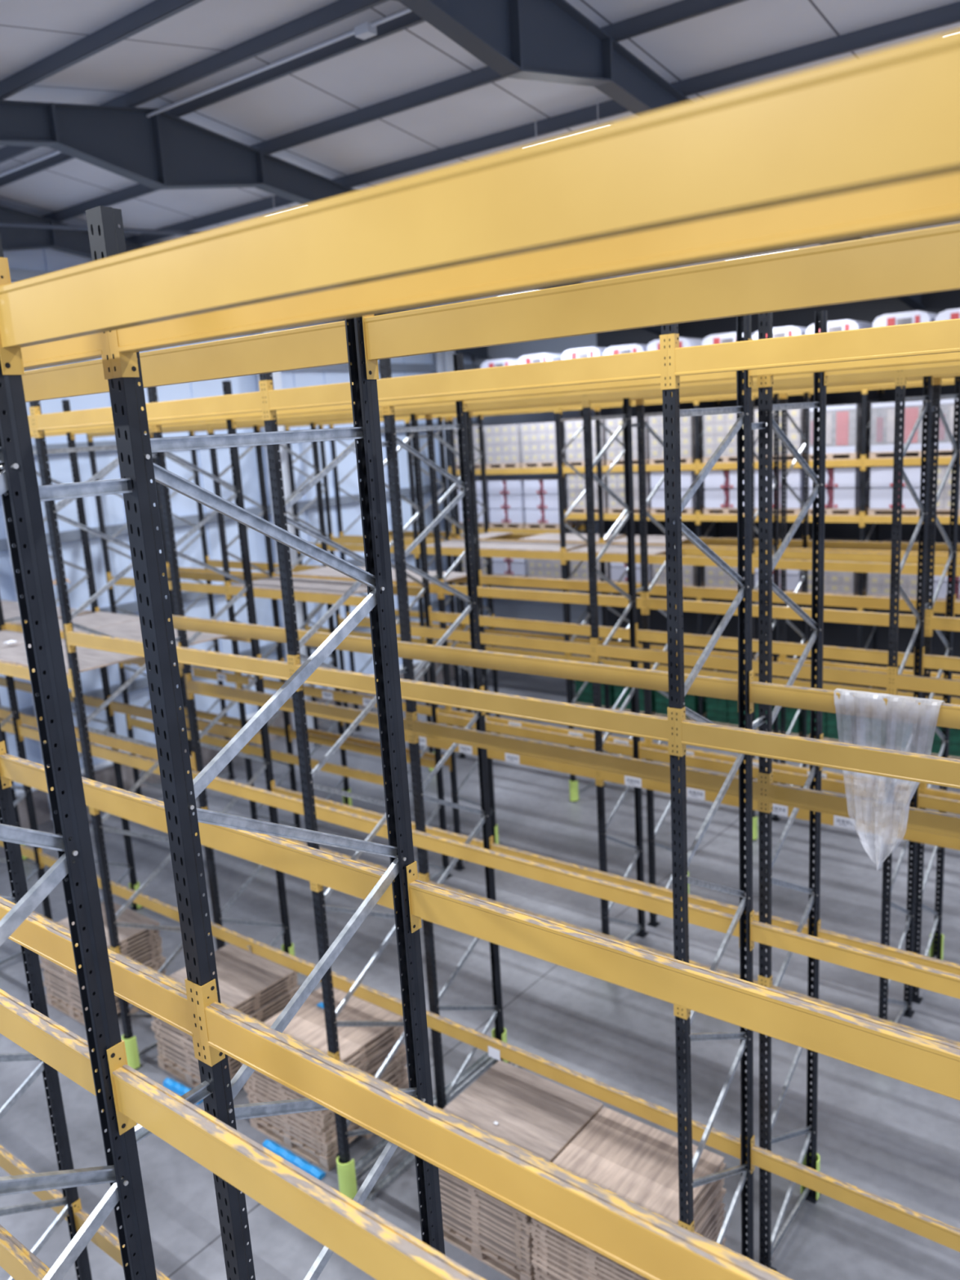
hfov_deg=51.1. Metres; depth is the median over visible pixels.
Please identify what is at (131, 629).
shelf board
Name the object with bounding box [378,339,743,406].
beam
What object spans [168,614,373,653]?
beam
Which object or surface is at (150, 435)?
beam
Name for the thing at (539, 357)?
load
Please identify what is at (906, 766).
beam
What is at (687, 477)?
load
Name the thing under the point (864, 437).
frame
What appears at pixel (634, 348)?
load
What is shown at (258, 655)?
beam
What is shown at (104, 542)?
frame
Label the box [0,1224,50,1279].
beam
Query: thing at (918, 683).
beam
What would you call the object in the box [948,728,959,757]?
crate
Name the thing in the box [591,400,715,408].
beam
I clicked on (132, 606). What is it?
trim
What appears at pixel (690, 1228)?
beam
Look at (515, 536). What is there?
beam
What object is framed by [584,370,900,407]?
beam
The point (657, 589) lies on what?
beam
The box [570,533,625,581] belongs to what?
load
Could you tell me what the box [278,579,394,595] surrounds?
shelf board
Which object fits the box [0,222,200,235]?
trim
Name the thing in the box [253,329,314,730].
trim
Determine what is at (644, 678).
beam
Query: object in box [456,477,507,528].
load
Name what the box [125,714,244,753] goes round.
beam
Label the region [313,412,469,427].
beam
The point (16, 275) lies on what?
trim
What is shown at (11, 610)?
shelf board
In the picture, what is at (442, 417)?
beam
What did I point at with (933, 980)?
beam
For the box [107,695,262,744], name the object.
beam
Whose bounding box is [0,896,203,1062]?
beam
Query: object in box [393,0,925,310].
beam
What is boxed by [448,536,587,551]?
beam
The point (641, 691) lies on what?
crate
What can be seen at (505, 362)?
load
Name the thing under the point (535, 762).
beam
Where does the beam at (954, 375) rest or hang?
attached to the frame at (898, 462)
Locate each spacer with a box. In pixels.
[4,616,20,622]
[38,478,132,501]
[133,1078,212,1143]
[151,453,158,457]
[170,636,182,643]
[381,441,390,446]
[399,667,408,674]
[418,434,429,438]
[631,422,640,426]
[635,586,645,592]
[742,422,765,430]
[744,715,766,729]
[919,603,929,611]
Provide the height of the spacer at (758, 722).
0.045 m
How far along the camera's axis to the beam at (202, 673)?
17.72 m
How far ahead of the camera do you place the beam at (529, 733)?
14.67 m
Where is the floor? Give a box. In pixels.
[0,668,959,1279]
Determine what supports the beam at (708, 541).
attached to the frame at (598, 424)
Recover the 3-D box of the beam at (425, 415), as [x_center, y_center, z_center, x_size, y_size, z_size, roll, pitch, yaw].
[-2.200,-3.644,16.276,3.599,0.312,0.062,6,15,38]
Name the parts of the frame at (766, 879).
plate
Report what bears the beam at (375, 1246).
attached to the frame at (75, 862)
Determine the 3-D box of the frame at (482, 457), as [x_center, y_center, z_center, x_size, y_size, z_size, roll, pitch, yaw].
[-0.107,-1.418,22.206,0.140,7.900,1.150,6,15,38]
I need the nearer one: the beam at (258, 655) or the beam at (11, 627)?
the beam at (258, 655)
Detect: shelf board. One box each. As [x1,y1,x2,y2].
[0,600,14,604]
[0,630,24,648]
[0,638,141,674]
[1,601,91,625]
[57,611,139,631]
[80,618,226,646]
[231,576,323,590]
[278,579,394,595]
[292,565,365,577]
[344,568,466,583]
[426,539,492,548]
[461,532,512,539]
[461,540,587,551]
[517,533,624,542]
[567,543,665,555]
[605,534,688,544]
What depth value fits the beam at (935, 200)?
2.02 m
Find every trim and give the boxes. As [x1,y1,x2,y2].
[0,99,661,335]
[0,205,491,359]
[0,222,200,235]
[0,484,442,551]
[0,495,52,820]
[3,596,449,722]
[8,268,51,281]
[14,659,422,797]
[16,644,491,828]
[29,359,477,372]
[31,420,478,455]
[57,546,419,619]
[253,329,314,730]
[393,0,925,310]
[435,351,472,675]
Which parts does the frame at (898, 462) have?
plate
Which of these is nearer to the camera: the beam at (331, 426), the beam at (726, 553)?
the beam at (726, 553)
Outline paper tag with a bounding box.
[488,1045,500,1061]
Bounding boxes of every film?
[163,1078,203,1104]
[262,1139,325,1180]
[834,688,944,871]
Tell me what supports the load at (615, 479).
on the beam at (701, 513)
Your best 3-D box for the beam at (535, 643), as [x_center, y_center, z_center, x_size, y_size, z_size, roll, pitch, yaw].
[0.024,-0.027,13.728,3.619,0.312,0.062,6,15,38]
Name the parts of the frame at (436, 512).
plate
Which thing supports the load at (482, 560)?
on the beam
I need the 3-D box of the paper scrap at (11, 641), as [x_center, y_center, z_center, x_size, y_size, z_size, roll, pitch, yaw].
[-5.920,0.027,12.653,0.142,0.031,0.101,6,15,38]
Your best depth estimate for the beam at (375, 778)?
16.23 m
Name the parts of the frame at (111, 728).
plate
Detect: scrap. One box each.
[4,640,16,644]
[316,1001,324,1008]
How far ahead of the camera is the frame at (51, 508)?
11.11 m
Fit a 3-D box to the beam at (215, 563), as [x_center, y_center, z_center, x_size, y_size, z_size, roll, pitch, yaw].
[-4.266,-1.446,19.801,3.599,0.312,0.062,6,15,38]
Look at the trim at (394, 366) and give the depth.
26.73 m
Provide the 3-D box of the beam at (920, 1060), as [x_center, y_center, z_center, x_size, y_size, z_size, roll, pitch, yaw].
[1.093,1.265,3.291,3.599,0.312,0.062,6,15,38]
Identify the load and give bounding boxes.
[451,425,508,469]
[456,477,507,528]
[461,555,493,575]
[480,358,518,368]
[484,422,533,468]
[488,477,542,528]
[492,557,528,577]
[516,353,563,364]
[520,420,577,467]
[523,476,582,529]
[527,533,582,579]
[561,346,607,359]
[565,419,617,466]
[567,471,617,513]
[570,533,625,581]
[603,343,648,355]
[606,416,659,466]
[608,471,659,514]
[610,534,653,584]
[646,337,703,351]
[648,415,704,464]
[650,470,708,514]
[653,535,712,586]
[702,332,754,345]
[702,413,744,462]
[703,468,758,514]
[704,536,758,589]
[751,325,808,339]
[754,408,813,462]
[754,467,805,515]
[754,537,812,592]
[804,466,871,515]
[805,319,872,334]
[805,403,873,460]
[808,538,870,595]
[866,539,922,599]
[868,465,926,515]
[869,399,941,458]
[872,310,937,327]
[929,541,959,601]
[930,464,959,516]
[934,398,957,457]
[935,308,959,320]
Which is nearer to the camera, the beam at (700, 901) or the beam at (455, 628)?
the beam at (700, 901)
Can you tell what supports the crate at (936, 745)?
on the pallet at (950, 757)
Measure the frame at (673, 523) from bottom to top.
7.900 m
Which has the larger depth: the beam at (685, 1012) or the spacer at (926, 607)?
the spacer at (926, 607)
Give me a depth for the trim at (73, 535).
22.17 m
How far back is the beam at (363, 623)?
23.48 m
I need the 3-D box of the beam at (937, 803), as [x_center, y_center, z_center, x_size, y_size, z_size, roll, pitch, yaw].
[6.401,1.981,10.391,3.629,0.312,0.062,6,15,38]
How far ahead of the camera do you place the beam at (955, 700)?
15.63 m
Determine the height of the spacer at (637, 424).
0.045 m
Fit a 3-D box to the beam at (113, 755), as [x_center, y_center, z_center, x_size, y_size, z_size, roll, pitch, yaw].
[-5.106,1.426,13.129,3.649,0.312,0.062,6,15,38]
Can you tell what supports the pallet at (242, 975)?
on the wooden collar
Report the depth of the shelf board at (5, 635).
13.24 m
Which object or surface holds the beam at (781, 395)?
attached to the frame at (784, 473)
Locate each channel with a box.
[337,1052,492,1182]
[366,1062,520,1200]
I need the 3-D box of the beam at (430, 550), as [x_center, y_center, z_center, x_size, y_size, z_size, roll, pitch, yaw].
[0.114,-1.691,19.513,3.599,0.312,0.062,6,15,38]
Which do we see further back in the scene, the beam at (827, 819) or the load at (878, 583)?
the load at (878, 583)
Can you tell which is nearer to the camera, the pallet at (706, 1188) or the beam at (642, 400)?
the pallet at (706, 1188)
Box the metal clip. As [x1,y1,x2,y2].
[246,945,252,952]
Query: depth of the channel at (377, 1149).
10.94 m
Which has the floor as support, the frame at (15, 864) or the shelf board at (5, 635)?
the frame at (15, 864)
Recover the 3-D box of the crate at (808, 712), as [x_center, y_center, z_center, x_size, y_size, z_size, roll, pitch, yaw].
[7.578,1.687,22.239,0.540,0.655,1.040,6,15,38]
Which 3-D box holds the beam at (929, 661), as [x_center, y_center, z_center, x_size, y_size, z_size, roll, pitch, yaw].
[6.304,0.380,10.048,3.629,0.312,0.062,6,15,38]
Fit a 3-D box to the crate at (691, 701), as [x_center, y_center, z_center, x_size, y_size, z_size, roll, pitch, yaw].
[5.149,1.429,24.131,0.540,0.655,1.040,6,15,38]
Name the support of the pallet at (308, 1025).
on the wooden collar
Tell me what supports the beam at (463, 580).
attached to the frame at (316, 466)
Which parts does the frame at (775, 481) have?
plate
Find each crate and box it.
[574,680,593,704]
[592,683,614,706]
[613,684,631,710]
[639,688,655,712]
[654,689,668,715]
[684,693,706,719]
[706,697,728,724]
[727,699,745,725]
[755,702,775,730]
[778,706,801,733]
[803,709,826,737]
[826,711,839,740]
[930,726,945,754]
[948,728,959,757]
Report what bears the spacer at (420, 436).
attached to the frame at (425, 592)
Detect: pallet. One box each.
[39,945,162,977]
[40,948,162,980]
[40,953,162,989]
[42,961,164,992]
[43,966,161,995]
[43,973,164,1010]
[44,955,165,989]
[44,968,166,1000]
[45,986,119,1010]
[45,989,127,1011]
[45,993,138,1028]
[57,902,159,947]
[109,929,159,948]
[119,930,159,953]
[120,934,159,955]
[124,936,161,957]
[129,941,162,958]
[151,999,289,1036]
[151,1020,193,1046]
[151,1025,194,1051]
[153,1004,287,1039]
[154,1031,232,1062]
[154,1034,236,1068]
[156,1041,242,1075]
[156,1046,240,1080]
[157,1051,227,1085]
[157,1055,200,1087]
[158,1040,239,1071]
[168,943,297,1008]
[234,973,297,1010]
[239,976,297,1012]
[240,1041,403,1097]
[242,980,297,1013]
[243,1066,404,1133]
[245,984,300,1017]
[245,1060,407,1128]
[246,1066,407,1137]
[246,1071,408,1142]
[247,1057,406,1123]
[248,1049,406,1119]
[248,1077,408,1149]
[249,1117,374,1171]
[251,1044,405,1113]
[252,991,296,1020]
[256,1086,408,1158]
[264,986,403,1061]
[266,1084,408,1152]
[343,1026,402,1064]
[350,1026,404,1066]
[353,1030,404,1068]
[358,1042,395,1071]
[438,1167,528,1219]
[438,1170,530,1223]
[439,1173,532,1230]
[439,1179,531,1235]
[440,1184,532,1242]
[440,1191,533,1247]
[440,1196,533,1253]
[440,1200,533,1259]
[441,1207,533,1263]
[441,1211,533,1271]
[442,1060,603,1161]
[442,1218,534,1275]
[442,1223,535,1279]
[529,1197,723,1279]
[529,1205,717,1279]
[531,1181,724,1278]
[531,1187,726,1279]
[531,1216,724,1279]
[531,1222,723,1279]
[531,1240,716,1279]
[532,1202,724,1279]
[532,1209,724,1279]
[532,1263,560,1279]
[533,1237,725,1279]
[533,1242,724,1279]
[551,1110,600,1162]
[552,1106,724,1223]
[574,702,614,709]
[615,707,655,715]
[654,712,706,721]
[693,1162,725,1213]
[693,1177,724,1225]
[712,721,738,727]
[755,728,801,736]
[803,735,839,742]
[930,753,959,759]
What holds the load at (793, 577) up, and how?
on the beam
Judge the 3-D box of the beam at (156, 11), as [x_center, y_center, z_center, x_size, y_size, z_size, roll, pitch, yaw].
[-1.273,-6.050,8.482,24.400,0.200,0.125,6,15,38]
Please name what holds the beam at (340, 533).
attached to the frame at (336, 483)
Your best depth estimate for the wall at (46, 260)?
22.52 m
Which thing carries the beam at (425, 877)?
attached to the frame at (766, 879)
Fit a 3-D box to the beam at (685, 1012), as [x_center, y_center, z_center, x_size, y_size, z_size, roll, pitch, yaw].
[2.790,2.545,5.668,3.629,0.312,0.062,6,15,38]
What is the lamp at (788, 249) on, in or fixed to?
hanging from the ceiling
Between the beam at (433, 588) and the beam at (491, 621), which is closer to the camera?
the beam at (491, 621)
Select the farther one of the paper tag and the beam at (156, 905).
the beam at (156, 905)
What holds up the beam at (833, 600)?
attached to the frame at (643, 502)
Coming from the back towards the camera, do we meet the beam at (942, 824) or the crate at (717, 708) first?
the crate at (717, 708)
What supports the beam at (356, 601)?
attached to the frame at (425, 592)
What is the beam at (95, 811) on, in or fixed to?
attached to the frame at (280, 508)
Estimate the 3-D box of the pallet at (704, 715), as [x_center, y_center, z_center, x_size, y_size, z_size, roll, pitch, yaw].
[4.960,1.791,24.372,1.050,0.130,1.050,6,15,38]
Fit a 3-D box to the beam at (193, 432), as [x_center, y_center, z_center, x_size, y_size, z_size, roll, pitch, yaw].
[-4.430,-4.141,19.224,3.599,0.312,0.062,6,15,38]
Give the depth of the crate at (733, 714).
23.00 m
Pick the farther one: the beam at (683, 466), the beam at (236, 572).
the beam at (683, 466)
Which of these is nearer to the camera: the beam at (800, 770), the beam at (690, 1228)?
the beam at (690, 1228)
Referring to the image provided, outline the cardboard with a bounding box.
[52,576,70,585]
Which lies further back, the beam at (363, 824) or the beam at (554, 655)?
the beam at (554, 655)
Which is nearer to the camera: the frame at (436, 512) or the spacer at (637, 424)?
the spacer at (637, 424)
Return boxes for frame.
[0,234,156,1279]
[0,400,143,911]
[0,595,53,964]
[0,702,29,862]
[0,725,92,1279]
[29,400,182,1070]
[85,205,444,1279]
[86,433,163,800]
[146,380,297,973]
[151,431,235,780]
[208,425,301,827]
[259,373,411,1199]
[279,422,349,825]
[284,425,351,746]
[328,424,373,731]
[373,413,453,880]
[378,353,509,1109]
[404,416,466,771]
[426,411,496,871]
[444,417,488,688]
[448,414,500,734]
[555,412,605,802]
[560,408,591,700]
[582,398,648,941]
[595,404,633,757]
[636,404,681,927]
[661,315,753,1260]
[694,400,721,718]
[751,393,780,841]
[758,310,827,1271]
[779,392,809,787]
[856,388,883,688]
[878,375,933,1023]
[911,376,959,1004]
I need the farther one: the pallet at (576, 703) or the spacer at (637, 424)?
the pallet at (576, 703)
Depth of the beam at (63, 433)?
14.72 m
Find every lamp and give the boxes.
[263,194,301,215]
[496,288,536,296]
[521,98,612,146]
[724,247,799,260]
[941,27,959,33]
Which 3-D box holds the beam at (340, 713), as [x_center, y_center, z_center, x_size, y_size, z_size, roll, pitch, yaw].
[-2.089,0.702,10.968,3.619,0.312,0.062,6,15,38]
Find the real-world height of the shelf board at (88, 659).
0.020 m
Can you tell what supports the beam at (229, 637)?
attached to the frame at (111, 728)
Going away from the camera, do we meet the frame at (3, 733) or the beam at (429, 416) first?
the beam at (429, 416)
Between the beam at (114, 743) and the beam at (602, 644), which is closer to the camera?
the beam at (114, 743)
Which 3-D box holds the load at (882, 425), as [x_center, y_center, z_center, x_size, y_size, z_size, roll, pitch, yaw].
[8.489,-4.212,20.020,1.056,1.090,1.100,6,15,38]
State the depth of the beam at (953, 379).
14.68 m
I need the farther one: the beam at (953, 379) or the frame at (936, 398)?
the beam at (953, 379)
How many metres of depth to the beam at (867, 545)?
17.29 m
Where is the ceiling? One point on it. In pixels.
(418, 56)
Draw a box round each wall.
[0,248,488,790]
[471,289,959,697]
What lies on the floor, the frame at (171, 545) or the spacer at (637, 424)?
the frame at (171, 545)
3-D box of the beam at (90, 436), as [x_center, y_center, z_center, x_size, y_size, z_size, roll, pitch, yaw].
[-5.830,-3.684,17.489,3.599,0.312,0.062,6,15,38]
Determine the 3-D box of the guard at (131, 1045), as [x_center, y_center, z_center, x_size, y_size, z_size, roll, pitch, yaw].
[-4.139,4.862,11.859,0.156,0.400,0.128,6,15,38]
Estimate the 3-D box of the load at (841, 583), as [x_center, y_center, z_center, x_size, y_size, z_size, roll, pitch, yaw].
[7.622,-1.529,21.422,1.056,1.130,1.100,6,15,38]
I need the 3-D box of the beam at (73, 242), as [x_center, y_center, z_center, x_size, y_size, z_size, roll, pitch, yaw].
[-11.198,-5.203,14.880,0.250,3.577,37.000,6,15,38]
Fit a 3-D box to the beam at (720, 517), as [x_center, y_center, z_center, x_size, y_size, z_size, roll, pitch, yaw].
[6.329,-2.600,21.473,3.619,0.312,0.062,6,15,38]
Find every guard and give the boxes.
[121,1034,140,1069]
[128,881,142,909]
[281,942,294,955]
[336,1155,357,1199]
[342,787,351,805]
[491,1027,507,1062]
[494,824,498,844]
[568,779,578,801]
[752,816,757,839]
[800,1153,820,1199]
[928,933,943,959]
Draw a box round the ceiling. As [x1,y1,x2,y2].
[0,0,959,314]
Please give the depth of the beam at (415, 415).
13.74 m
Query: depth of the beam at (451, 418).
20.08 m
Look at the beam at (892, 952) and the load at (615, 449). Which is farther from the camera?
the load at (615, 449)
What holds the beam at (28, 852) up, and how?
attached to the frame at (14, 708)
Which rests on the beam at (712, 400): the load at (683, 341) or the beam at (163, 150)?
the load at (683, 341)
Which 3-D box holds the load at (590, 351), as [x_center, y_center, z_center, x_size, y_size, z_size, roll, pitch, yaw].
[2.714,-6.351,24.116,1.050,1.238,1.115,6,15,37]
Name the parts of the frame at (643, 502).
plate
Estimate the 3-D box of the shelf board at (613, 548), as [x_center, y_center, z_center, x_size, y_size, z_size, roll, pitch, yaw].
[2.606,-1.646,18.186,1.750,0.020,1.060,6,15,38]
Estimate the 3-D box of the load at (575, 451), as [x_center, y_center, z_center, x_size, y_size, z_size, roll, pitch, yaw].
[2.815,-4.812,24.429,1.056,1.090,1.100,6,15,39]
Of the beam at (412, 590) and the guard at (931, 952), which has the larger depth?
the beam at (412, 590)
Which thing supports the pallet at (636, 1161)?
on the wooden collar
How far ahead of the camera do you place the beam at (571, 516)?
23.78 m
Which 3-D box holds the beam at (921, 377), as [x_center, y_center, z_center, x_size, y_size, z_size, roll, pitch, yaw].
[3.277,-2.977,11.607,3.599,0.312,0.062,6,15,38]
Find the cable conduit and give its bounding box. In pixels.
[0,8,412,177]
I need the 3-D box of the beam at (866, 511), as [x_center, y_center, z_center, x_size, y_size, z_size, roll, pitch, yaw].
[6.960,-2.806,22.255,3.619,0.312,0.062,6,15,38]
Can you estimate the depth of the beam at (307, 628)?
22.10 m
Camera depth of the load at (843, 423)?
20.31 m
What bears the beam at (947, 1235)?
attached to the frame at (673, 523)
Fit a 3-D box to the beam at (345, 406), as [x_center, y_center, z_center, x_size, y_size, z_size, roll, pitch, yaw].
[-2.493,-2.302,10.040,3.619,0.312,0.062,6,15,38]
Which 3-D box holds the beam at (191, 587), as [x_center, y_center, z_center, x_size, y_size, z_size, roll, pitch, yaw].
[-5.667,-0.990,18.066,3.599,0.312,0.062,6,15,38]
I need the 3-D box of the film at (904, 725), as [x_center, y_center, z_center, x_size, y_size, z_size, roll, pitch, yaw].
[2.681,0.960,6.676,0.680,1.210,0.187,6,15,38]
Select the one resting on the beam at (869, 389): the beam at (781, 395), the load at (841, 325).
the load at (841, 325)
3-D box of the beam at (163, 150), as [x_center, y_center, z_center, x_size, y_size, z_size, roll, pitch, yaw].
[-6.544,-4.709,11.255,0.250,3.577,37.000,6,15,38]
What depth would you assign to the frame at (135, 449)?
3.74 m
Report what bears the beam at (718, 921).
attached to the frame at (280, 508)
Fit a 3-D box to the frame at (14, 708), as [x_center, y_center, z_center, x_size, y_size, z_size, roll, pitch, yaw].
[-6.901,0.810,13.722,0.140,7.900,1.180,6,15,38]
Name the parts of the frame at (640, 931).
plate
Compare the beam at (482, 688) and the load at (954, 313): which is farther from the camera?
the load at (954, 313)
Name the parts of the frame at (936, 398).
plate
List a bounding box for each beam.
[0,0,203,99]
[0,0,389,163]
[0,8,425,186]
[0,28,959,375]
[0,661,75,697]
[0,676,105,709]
[0,708,39,728]
[0,719,14,733]
[0,740,398,927]
[0,840,36,860]
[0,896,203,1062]
[0,988,103,1111]
[0,1145,71,1233]
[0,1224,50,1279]
[1,625,145,665]
[4,622,22,632]
[10,779,92,814]
[16,719,159,774]
[21,331,114,379]
[22,320,351,402]
[24,620,183,668]
[27,407,35,438]
[30,424,114,435]
[30,424,154,435]
[31,380,266,437]
[31,432,66,437]
[32,911,112,951]
[37,847,179,921]
[40,0,746,222]
[40,716,196,771]
[63,622,292,679]
[70,419,226,439]
[71,1198,170,1279]
[87,423,208,441]
[91,806,314,891]
[95,607,252,646]
[106,572,227,599]
[106,1039,485,1279]
[107,172,959,377]
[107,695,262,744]
[111,946,331,1057]
[119,662,237,688]
[124,1,959,244]
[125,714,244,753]
[144,425,253,434]
[147,404,351,425]
[149,426,247,438]
[153,405,386,431]
[162,569,268,582]
[165,562,279,577]
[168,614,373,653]
[178,706,286,736]
[184,673,411,742]
[186,770,388,839]
[191,422,310,435]
[193,978,789,1279]
[200,806,422,880]
[206,555,324,572]
[208,413,352,433]
[208,921,403,1016]
[226,581,365,606]
[231,401,462,427]
[235,671,377,707]
[244,742,383,785]
[257,413,414,431]
[257,653,263,678]
[262,334,667,420]
[271,779,484,848]
[272,572,427,600]
[277,413,427,425]
[285,417,406,431]
[288,724,435,768]
[290,654,675,755]
[292,574,439,599]
[297,542,416,558]
[305,623,422,643]
[306,728,451,771]
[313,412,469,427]
[313,881,679,1017]
[320,417,438,428]
[329,417,449,428]
[330,533,444,546]
[330,1051,684,1228]
[337,614,448,629]
[339,531,457,540]
[346,612,462,630]
[362,223,959,379]
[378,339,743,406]
[378,395,585,416]
[381,414,477,422]
[385,374,763,414]
[388,530,484,539]
[394,608,492,618]
[395,623,594,662]
[396,640,745,712]
[401,701,447,715]
[404,733,599,786]
[405,406,556,422]
[406,861,959,1098]
[408,711,764,812]
[412,829,746,947]
[414,398,622,419]
[415,544,563,564]
[421,872,764,986]
[422,637,566,659]
[426,399,639,419]
[426,1010,746,1164]
[428,605,633,641]
[435,707,633,756]
[438,578,644,614]
[440,407,580,421]
[444,410,554,421]
[444,576,479,582]
[447,706,647,747]
[448,406,596,420]
[448,466,557,475]
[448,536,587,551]
[451,524,559,533]
[455,627,589,643]
[457,534,600,543]
[462,372,819,411]
[462,623,604,644]
[469,397,662,417]
[472,408,580,417]
[478,524,585,532]
[479,569,666,595]
[480,404,622,418]
[480,685,815,768]
[487,528,626,542]
[488,835,813,934]
[555,393,743,413]
[560,400,696,413]
[562,459,697,476]
[562,546,744,567]
[564,510,697,524]
[566,653,737,679]
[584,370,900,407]
[591,393,776,407]
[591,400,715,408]
[593,637,892,694]
[594,509,714,514]
[596,393,783,410]
[598,770,855,830]
[600,537,782,549]
[602,644,773,661]
[604,637,782,662]
[629,376,927,405]
[631,392,806,404]
[635,622,918,674]
[638,741,913,806]
[639,377,936,404]
[644,591,928,636]
[647,738,921,794]
[654,545,776,558]
[666,318,959,389]
[674,706,959,788]
[679,376,958,397]
[680,1004,959,1100]
[681,535,805,547]
[682,586,950,617]
[684,1220,793,1279]
[696,389,864,404]
[697,454,862,474]
[697,511,862,527]
[718,389,880,404]
[719,510,868,515]
[748,338,959,386]
[749,669,959,728]
[750,909,959,999]
[751,377,954,399]
[751,553,959,576]
[751,1134,959,1252]
[753,673,959,704]
[763,359,959,386]
[764,772,959,839]
[764,975,959,1046]
[777,381,954,398]
[777,545,959,565]
[777,657,957,679]
[782,654,959,679]
[783,382,953,398]
[784,547,959,559]
[807,535,959,552]
[808,382,954,397]
[817,919,959,975]
[819,733,822,770]
[824,360,959,385]
[862,454,955,471]
[862,511,959,527]
[864,382,954,393]
[880,511,953,514]
[882,383,954,392]
[891,666,959,695]
[897,828,959,850]
[899,365,959,386]
[917,786,959,814]
[921,646,959,675]
[921,782,959,800]
[927,608,959,636]
[931,373,959,384]
[935,375,959,385]
[953,594,959,617]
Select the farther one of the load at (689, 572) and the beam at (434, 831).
the load at (689, 572)
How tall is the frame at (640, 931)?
7.900 m
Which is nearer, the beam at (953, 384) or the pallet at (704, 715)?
the beam at (953, 384)
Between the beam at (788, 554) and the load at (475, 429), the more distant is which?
the load at (475, 429)
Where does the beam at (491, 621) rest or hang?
attached to the frame at (640, 931)
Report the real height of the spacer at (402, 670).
0.045 m

